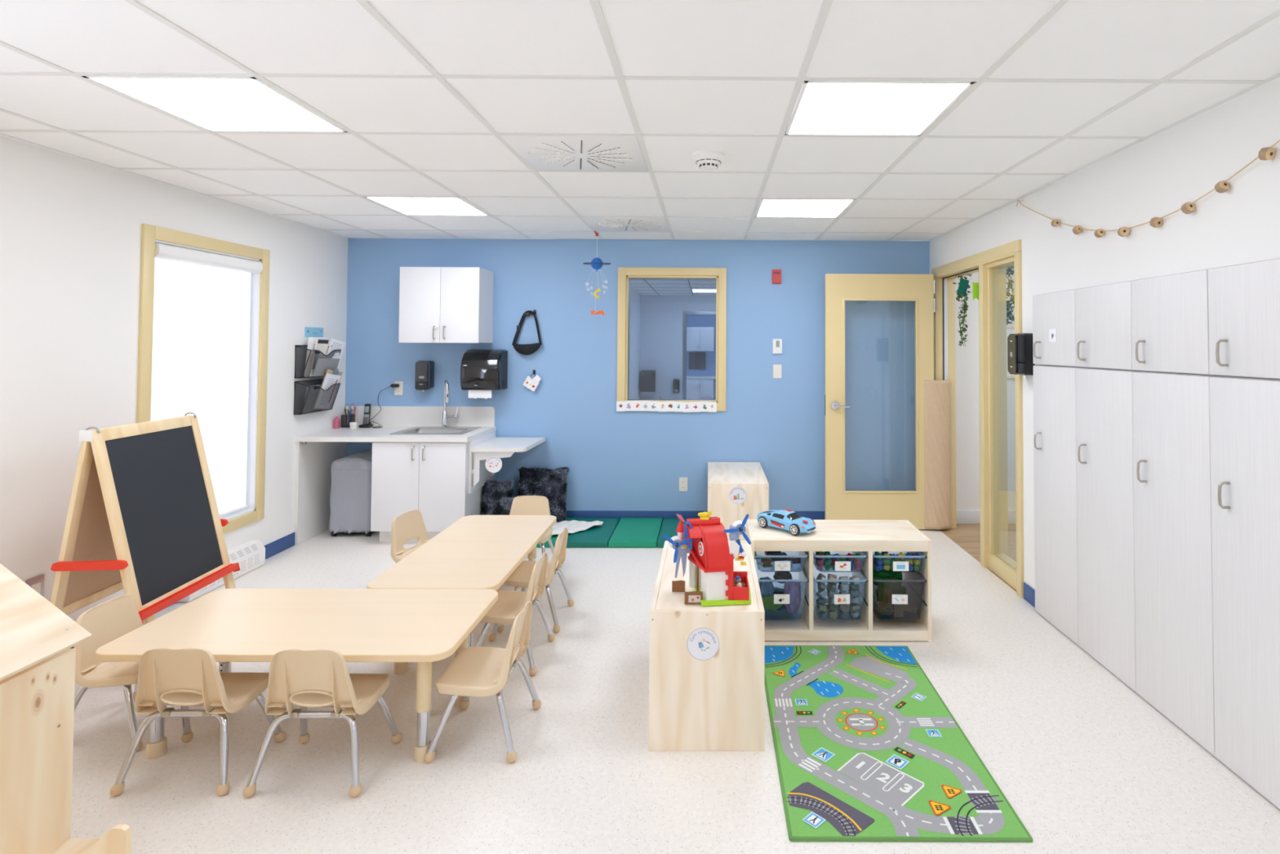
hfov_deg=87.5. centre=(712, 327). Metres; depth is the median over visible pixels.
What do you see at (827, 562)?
block
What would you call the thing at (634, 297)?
wall
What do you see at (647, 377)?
dispenser
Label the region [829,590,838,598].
block
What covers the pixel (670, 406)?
picture card
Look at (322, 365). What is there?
folder
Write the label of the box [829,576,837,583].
block
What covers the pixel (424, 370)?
soap dispenser
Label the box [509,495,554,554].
chair
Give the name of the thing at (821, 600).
block
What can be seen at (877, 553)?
block
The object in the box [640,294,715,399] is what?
wall
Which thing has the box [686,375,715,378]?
countertop
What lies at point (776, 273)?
fire alarm
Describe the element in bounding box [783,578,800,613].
folded cloth
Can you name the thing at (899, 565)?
print
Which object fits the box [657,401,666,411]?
picture card
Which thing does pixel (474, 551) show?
table
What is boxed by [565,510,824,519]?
baseboard
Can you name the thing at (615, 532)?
mat
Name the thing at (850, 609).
block
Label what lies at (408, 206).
recessed light
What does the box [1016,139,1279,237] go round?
bead garland
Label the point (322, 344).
booklet
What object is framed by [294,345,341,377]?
file holder
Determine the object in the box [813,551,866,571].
storage bin
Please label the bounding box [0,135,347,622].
wall
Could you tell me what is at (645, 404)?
picture card
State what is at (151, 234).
window
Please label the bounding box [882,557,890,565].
block
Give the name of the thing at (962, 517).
baseboard
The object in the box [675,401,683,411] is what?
picture card
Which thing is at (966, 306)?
strand
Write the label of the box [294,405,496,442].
countertop
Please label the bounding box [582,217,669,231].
ceiling vent
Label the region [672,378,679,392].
soap dispenser
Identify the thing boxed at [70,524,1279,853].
floor
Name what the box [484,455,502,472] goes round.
card
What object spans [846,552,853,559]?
block
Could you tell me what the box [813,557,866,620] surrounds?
storage bin
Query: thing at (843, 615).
block
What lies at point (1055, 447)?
storage cabinet
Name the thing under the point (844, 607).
block
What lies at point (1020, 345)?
dispenser
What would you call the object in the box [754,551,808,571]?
storage bin
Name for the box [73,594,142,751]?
chair
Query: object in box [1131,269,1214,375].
storage cabinet
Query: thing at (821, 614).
block
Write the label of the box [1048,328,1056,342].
paper note
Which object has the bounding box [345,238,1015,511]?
wall
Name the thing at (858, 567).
block
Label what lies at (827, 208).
recessed light
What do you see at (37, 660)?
wooden cabinet
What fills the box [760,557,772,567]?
toy piece
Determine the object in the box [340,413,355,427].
pen cup
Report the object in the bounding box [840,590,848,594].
block
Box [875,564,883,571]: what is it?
block
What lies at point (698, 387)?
base cabinet
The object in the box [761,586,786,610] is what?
folded cloth
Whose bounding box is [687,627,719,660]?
print
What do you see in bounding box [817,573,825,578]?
block
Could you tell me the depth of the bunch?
3.54 m
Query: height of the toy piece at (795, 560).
0.030 m
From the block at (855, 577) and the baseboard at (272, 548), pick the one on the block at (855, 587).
the block at (855, 577)
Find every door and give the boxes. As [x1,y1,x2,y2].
[824,273,935,528]
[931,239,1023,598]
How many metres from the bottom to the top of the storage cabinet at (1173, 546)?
1.398 m
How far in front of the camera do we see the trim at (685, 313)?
12.07 m
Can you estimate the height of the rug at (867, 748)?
0.011 m
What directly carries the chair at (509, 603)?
on the floor
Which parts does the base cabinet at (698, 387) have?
door, door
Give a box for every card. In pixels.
[304,327,323,337]
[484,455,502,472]
[616,400,625,411]
[624,400,633,410]
[633,400,641,410]
[641,400,649,410]
[649,400,657,411]
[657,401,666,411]
[666,401,675,411]
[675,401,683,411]
[683,402,691,412]
[691,401,699,412]
[699,401,708,411]
[707,401,716,412]
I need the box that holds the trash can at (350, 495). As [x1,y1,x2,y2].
[328,450,372,536]
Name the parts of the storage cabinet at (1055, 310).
handle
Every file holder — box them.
[293,378,340,414]
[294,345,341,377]
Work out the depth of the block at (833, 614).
3.41 m
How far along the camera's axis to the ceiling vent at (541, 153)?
3.09 m
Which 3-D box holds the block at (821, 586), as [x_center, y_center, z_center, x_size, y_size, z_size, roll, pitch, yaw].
[0.568,1.336,3.424,0.031,0.035,0.039,0,-1,0]
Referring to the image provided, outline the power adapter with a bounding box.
[369,383,399,428]
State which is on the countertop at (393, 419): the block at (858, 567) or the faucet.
the faucet
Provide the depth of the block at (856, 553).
3.42 m
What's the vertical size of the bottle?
0.100 m
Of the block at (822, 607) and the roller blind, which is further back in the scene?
the roller blind
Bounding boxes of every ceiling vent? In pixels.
[500,135,648,171]
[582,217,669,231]
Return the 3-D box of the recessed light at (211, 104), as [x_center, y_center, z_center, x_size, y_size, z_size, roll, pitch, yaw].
[-1.838,-0.849,2.532,0.578,0.024,0.578,0,-1,0]
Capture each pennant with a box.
[956,278,968,297]
[973,282,978,299]
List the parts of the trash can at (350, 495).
frame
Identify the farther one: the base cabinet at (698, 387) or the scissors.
the base cabinet at (698, 387)
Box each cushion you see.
[480,480,513,515]
[497,497,515,515]
[515,465,569,522]
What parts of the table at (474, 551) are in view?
leg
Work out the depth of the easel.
3.03 m
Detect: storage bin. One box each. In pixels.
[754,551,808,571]
[754,557,808,620]
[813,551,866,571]
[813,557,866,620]
[872,551,925,570]
[872,558,925,620]
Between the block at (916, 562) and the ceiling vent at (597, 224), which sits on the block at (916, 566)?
the block at (916, 562)
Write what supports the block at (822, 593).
on the block at (821, 600)
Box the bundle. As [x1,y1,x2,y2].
[523,373,541,391]
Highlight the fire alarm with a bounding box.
[772,269,781,284]
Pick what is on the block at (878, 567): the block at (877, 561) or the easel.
the block at (877, 561)
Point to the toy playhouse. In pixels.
(714, 581)
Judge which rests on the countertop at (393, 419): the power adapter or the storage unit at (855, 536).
the power adapter
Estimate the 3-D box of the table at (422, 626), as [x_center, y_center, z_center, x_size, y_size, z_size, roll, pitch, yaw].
[-1.588,1.368,2.671,1.280,0.400,0.640,0,-1,0]
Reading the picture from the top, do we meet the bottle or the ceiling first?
the ceiling
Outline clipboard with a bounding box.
[320,368,342,390]
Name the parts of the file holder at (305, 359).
panel, panel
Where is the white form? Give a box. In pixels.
[326,337,346,368]
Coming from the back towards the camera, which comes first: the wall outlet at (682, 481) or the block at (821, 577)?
the wall outlet at (682, 481)
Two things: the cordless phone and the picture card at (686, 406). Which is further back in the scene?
the picture card at (686, 406)
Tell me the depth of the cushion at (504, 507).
5.12 m
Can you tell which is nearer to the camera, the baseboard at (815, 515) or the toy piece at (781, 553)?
the toy piece at (781, 553)
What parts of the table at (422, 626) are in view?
leg, leg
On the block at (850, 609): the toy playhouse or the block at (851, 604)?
the block at (851, 604)
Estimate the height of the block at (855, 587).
0.042 m
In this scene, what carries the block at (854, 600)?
on the block at (856, 606)
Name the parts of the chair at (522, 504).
leg, leg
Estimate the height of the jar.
0.051 m
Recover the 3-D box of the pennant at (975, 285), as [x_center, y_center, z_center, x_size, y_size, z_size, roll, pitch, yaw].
[2.068,-0.284,5.222,0.088,0.144,0.003,1,-1,-12]
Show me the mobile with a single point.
(597, 263)
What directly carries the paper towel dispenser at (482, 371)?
attached to the wall at (626, 460)
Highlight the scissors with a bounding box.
[344,403,355,415]
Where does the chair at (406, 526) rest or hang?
on the floor
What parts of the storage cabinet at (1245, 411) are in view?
handle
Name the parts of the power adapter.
cord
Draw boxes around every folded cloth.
[758,576,773,598]
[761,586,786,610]
[762,595,782,609]
[773,570,791,583]
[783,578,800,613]
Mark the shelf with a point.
(482, 448)
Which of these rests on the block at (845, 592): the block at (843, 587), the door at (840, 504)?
the block at (843, 587)
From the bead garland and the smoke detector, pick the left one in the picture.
the smoke detector
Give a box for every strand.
[952,273,971,346]
[1006,266,1014,324]
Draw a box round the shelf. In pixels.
[467,431,545,493]
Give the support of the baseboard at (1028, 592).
attached to the wall at (1177, 166)
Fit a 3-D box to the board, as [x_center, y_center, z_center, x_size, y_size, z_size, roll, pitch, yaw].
[-0.348,0.751,14.965,0.390,0.390,0.017,0,-1,0]
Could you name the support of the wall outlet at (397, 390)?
attached to the wall at (626, 460)
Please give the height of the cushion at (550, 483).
0.477 m
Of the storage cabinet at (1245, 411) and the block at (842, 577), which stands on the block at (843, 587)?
the block at (842, 577)
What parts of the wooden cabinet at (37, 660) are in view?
roof panel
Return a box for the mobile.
[582,231,610,315]
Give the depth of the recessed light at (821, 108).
2.51 m
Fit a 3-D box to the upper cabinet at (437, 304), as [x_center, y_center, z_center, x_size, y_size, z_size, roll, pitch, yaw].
[-2.186,-0.177,5.462,0.635,0.606,0.388,0,-1,0]
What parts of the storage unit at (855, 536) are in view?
panel, panel, rail, panel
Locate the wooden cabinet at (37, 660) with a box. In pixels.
[0,563,132,853]
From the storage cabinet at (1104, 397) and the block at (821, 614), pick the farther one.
the block at (821, 614)
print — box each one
[317,339,328,343]
[321,373,341,390]
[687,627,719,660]
[728,486,746,499]
[837,597,846,602]
[896,562,905,568]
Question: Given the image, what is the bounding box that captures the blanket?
[551,520,603,534]
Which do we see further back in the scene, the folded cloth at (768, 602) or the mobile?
the mobile
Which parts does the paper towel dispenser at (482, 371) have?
panel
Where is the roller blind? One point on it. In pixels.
(201, 329)
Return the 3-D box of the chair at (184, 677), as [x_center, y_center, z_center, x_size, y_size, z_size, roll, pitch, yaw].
[-1.806,1.321,2.366,0.387,0.477,0.333,0,-1,0]
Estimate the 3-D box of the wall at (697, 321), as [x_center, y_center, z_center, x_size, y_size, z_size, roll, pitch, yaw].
[0.202,0.691,15.039,2.600,2.400,0.100,0,-1,0]
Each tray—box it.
[138,562,239,623]
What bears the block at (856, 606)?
on the block at (855, 614)
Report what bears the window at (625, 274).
in the wall at (626, 460)
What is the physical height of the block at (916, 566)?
0.034 m
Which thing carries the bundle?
hanging from the wall hook
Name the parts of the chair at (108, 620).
leg, leg, leg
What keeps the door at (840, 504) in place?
attached to the door frame at (991, 264)
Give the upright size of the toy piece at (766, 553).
0.040 m
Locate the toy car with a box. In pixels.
[756,508,815,535]
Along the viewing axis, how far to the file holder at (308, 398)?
5.04 m
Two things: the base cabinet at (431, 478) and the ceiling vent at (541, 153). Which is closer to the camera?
the ceiling vent at (541, 153)
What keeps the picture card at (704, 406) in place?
attached to the window at (625, 274)
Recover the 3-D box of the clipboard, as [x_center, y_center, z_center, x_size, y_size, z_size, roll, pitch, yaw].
[-3.015,0.490,5.222,0.104,0.336,0.272,0,-1,0]
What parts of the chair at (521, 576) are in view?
leg, leg, leg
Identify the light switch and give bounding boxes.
[773,364,781,377]
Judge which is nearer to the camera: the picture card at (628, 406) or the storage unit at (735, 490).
the storage unit at (735, 490)
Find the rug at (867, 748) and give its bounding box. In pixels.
[764,644,1032,842]
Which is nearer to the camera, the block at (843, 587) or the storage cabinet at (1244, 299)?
the storage cabinet at (1244, 299)
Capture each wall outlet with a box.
[25,573,44,596]
[394,381,403,395]
[679,477,687,491]
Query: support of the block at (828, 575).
on the block
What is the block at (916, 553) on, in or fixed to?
on the block at (916, 562)
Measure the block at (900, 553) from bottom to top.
0.040 m
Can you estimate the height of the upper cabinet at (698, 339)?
0.530 m
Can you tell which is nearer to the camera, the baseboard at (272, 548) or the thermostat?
the baseboard at (272, 548)
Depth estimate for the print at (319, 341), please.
5.12 m
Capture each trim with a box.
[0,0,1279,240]
[682,311,715,399]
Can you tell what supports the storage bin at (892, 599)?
in the storage unit at (855, 536)
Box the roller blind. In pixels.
[151,242,262,517]
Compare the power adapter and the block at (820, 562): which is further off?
the power adapter
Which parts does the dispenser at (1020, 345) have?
plate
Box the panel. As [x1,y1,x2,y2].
[293,441,346,545]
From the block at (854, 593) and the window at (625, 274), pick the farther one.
the window at (625, 274)
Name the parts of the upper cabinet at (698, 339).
door, door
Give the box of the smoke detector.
[692,149,724,170]
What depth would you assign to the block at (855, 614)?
3.41 m
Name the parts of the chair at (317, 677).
leg, leg, leg, leg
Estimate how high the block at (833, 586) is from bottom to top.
0.040 m
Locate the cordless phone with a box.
[358,404,373,427]
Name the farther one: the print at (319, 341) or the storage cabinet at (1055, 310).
the print at (319, 341)
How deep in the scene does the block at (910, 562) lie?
3.42 m
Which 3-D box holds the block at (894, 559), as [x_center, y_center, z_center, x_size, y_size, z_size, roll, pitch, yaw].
[0.935,1.206,3.424,0.026,0.039,0.041,2,-2,-41]
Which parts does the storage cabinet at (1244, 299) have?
handle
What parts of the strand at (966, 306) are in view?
stem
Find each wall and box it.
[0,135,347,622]
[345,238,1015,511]
[628,287,640,399]
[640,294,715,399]
[686,315,715,399]
[929,77,1279,589]
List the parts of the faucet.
spout, lever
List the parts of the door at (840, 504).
handle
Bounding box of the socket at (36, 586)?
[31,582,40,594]
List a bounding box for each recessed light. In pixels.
[82,75,347,132]
[364,196,488,215]
[691,288,715,292]
[755,199,855,217]
[785,80,974,135]
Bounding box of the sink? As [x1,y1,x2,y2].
[389,426,481,434]
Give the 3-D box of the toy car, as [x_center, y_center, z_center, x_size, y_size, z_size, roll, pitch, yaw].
[0.400,1.037,3.591,0.326,0.100,0.159,-1,-2,44]
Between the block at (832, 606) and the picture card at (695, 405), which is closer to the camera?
the block at (832, 606)
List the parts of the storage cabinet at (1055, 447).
handle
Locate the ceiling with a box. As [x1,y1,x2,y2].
[0,0,1279,295]
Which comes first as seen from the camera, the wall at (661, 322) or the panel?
the panel
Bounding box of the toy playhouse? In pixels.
[663,511,751,606]
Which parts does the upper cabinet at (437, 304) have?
door, handle, door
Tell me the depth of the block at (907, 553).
3.42 m
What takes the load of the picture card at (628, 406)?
attached to the window at (625, 274)
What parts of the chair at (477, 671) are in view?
leg, leg, leg, leg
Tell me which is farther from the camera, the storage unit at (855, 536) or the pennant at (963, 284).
the pennant at (963, 284)
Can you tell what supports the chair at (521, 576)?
on the floor
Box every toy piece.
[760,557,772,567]
[764,551,781,555]
[768,551,787,561]
[787,557,800,564]
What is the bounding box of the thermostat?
[773,338,782,353]
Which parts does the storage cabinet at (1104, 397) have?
handle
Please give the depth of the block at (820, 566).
3.41 m
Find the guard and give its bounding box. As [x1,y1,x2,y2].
[924,379,951,529]
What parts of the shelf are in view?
hinge plate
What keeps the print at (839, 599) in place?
attached to the storage bin at (838, 598)
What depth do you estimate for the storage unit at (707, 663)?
2.47 m
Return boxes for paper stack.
[307,337,327,350]
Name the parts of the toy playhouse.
blade, blade, blade, hatch frame, picture panel, blade, blade, blade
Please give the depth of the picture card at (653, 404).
5.62 m
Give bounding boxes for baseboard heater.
[176,539,265,602]
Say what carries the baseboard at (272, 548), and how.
attached to the wall at (71, 227)
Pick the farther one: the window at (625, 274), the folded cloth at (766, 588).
the window at (625, 274)
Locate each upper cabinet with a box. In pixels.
[398,266,493,342]
[686,326,714,351]
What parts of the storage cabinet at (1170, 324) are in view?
handle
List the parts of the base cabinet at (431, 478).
door, door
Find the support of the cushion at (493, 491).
on the mat at (615, 532)
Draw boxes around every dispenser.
[414,360,434,391]
[460,348,507,399]
[640,369,656,395]
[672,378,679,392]
[1007,333,1035,375]
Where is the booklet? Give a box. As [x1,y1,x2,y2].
[309,338,329,376]
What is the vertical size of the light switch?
0.115 m
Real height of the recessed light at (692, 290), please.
0.008 m
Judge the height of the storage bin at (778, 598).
0.216 m
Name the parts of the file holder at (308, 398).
panel, panel, panel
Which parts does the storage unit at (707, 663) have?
panel, panel, rail, panel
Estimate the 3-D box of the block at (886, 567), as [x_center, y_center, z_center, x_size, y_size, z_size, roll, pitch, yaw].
[0.897,1.234,3.423,0.031,0.029,0.019,0,-2,22]
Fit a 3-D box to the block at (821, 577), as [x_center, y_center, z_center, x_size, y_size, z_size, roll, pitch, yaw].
[0.568,1.301,3.425,0.030,0.038,0.037,1,-2,-13]
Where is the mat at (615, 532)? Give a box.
[536,517,698,547]
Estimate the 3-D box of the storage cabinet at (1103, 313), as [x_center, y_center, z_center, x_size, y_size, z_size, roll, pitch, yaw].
[1.887,-0.002,3.137,0.187,0.393,0.446,0,-1,0]
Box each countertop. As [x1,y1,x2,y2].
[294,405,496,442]
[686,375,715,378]
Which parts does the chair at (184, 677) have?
leg, leg, leg, leg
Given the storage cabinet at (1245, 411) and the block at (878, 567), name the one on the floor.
the storage cabinet at (1245, 411)
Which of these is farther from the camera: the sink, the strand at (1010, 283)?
the sink
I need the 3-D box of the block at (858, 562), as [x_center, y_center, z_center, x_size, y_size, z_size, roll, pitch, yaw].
[0.749,1.207,3.423,0.028,0.032,0.027,1,-2,-31]
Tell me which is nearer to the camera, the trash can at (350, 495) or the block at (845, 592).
the block at (845, 592)
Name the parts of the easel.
panel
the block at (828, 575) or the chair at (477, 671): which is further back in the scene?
the block at (828, 575)
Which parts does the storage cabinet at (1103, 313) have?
handle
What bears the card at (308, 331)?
attached to the wall at (71, 227)
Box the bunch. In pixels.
[872,559,902,579]
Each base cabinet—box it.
[370,441,493,542]
[686,375,715,399]
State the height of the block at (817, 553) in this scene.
0.030 m
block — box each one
[815,551,823,555]
[817,558,823,564]
[817,564,823,570]
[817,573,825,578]
[817,589,827,598]
[817,610,827,618]
[818,597,826,603]
[818,603,826,611]
[819,576,826,583]
[819,583,826,589]
[824,558,831,564]
[824,564,831,570]
[827,573,836,578]
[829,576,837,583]
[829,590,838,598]
[830,604,837,609]
[830,609,837,619]
[831,582,836,591]
[840,576,848,583]
[840,583,848,591]
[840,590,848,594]
[840,604,849,613]
[840,610,848,618]
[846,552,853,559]
[848,608,857,614]
[849,601,857,607]
[850,590,860,597]
[850,597,860,604]
[851,575,859,584]
[851,583,859,590]
[851,604,860,610]
[852,611,859,617]
[854,552,861,559]
[854,559,861,564]
[854,564,861,570]
[875,551,882,559]
[875,559,883,564]
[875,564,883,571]
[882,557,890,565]
[883,564,889,570]
[889,557,897,564]
[897,551,905,559]
[905,552,912,559]
[905,558,912,564]
[908,564,912,570]
[913,552,919,559]
[913,558,919,564]
[914,564,919,571]
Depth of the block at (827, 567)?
3.42 m
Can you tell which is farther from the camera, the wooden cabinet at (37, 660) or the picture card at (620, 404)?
the picture card at (620, 404)
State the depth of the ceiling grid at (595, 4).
2.79 m
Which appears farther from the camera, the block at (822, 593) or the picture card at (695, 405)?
the picture card at (695, 405)
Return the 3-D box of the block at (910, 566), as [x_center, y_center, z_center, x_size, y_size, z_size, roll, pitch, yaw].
[1.012,1.235,3.424,0.030,0.030,0.025,-1,-2,37]
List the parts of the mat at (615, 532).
mat panel, mat panel, mat panel, mat panel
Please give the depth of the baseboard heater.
4.30 m
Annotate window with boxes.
[136,223,270,533]
[617,266,726,411]
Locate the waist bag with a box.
[511,310,542,355]
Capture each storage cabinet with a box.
[1032,288,1079,367]
[1033,364,1079,644]
[1075,280,1136,370]
[1075,367,1136,691]
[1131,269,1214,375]
[1132,370,1214,755]
[1208,258,1279,379]
[1208,375,1279,808]
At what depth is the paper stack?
5.04 m
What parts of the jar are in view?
lid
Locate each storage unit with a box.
[648,540,764,751]
[707,462,768,555]
[746,519,931,642]
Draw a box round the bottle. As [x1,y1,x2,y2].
[333,416,339,428]
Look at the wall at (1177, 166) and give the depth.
2.86 m
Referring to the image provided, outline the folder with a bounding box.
[312,358,339,376]
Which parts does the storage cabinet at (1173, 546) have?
handle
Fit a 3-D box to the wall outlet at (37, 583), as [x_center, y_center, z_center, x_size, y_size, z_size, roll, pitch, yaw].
[-3.096,1.203,3.036,0.009,0.125,0.080,0,-1,0]
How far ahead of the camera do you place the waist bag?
5.61 m
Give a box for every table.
[94,588,497,762]
[367,515,556,674]
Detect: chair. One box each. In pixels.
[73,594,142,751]
[110,647,285,795]
[242,648,402,797]
[391,509,429,564]
[423,601,541,762]
[475,552,555,675]
[497,527,573,632]
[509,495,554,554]
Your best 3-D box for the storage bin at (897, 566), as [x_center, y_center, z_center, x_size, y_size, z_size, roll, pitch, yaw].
[0.954,1.214,3.564,0.276,0.092,0.365,0,-1,0]
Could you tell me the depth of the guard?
5.40 m
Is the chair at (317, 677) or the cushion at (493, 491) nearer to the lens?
the chair at (317, 677)
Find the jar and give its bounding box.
[349,422,357,428]
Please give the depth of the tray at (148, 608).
3.13 m
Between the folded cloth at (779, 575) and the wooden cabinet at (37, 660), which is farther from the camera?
the folded cloth at (779, 575)
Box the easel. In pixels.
[49,412,239,625]
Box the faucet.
[441,379,458,427]
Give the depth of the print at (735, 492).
4.75 m
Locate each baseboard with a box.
[70,532,294,648]
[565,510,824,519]
[955,510,1016,524]
[1023,582,1035,607]
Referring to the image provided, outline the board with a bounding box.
[688,351,706,369]
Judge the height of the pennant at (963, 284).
0.153 m
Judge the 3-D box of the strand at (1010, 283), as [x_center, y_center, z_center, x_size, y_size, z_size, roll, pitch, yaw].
[2.193,-0.400,4.902,0.146,0.762,0.122,0,-1,0]
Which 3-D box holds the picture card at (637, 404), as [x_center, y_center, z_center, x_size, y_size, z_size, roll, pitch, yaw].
[-0.637,0.663,5.623,0.071,0.085,0.004,0,-1,0]
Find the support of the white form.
in the file holder at (305, 359)
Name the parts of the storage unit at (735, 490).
panel, rail, panel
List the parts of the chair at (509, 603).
leg, leg, leg, leg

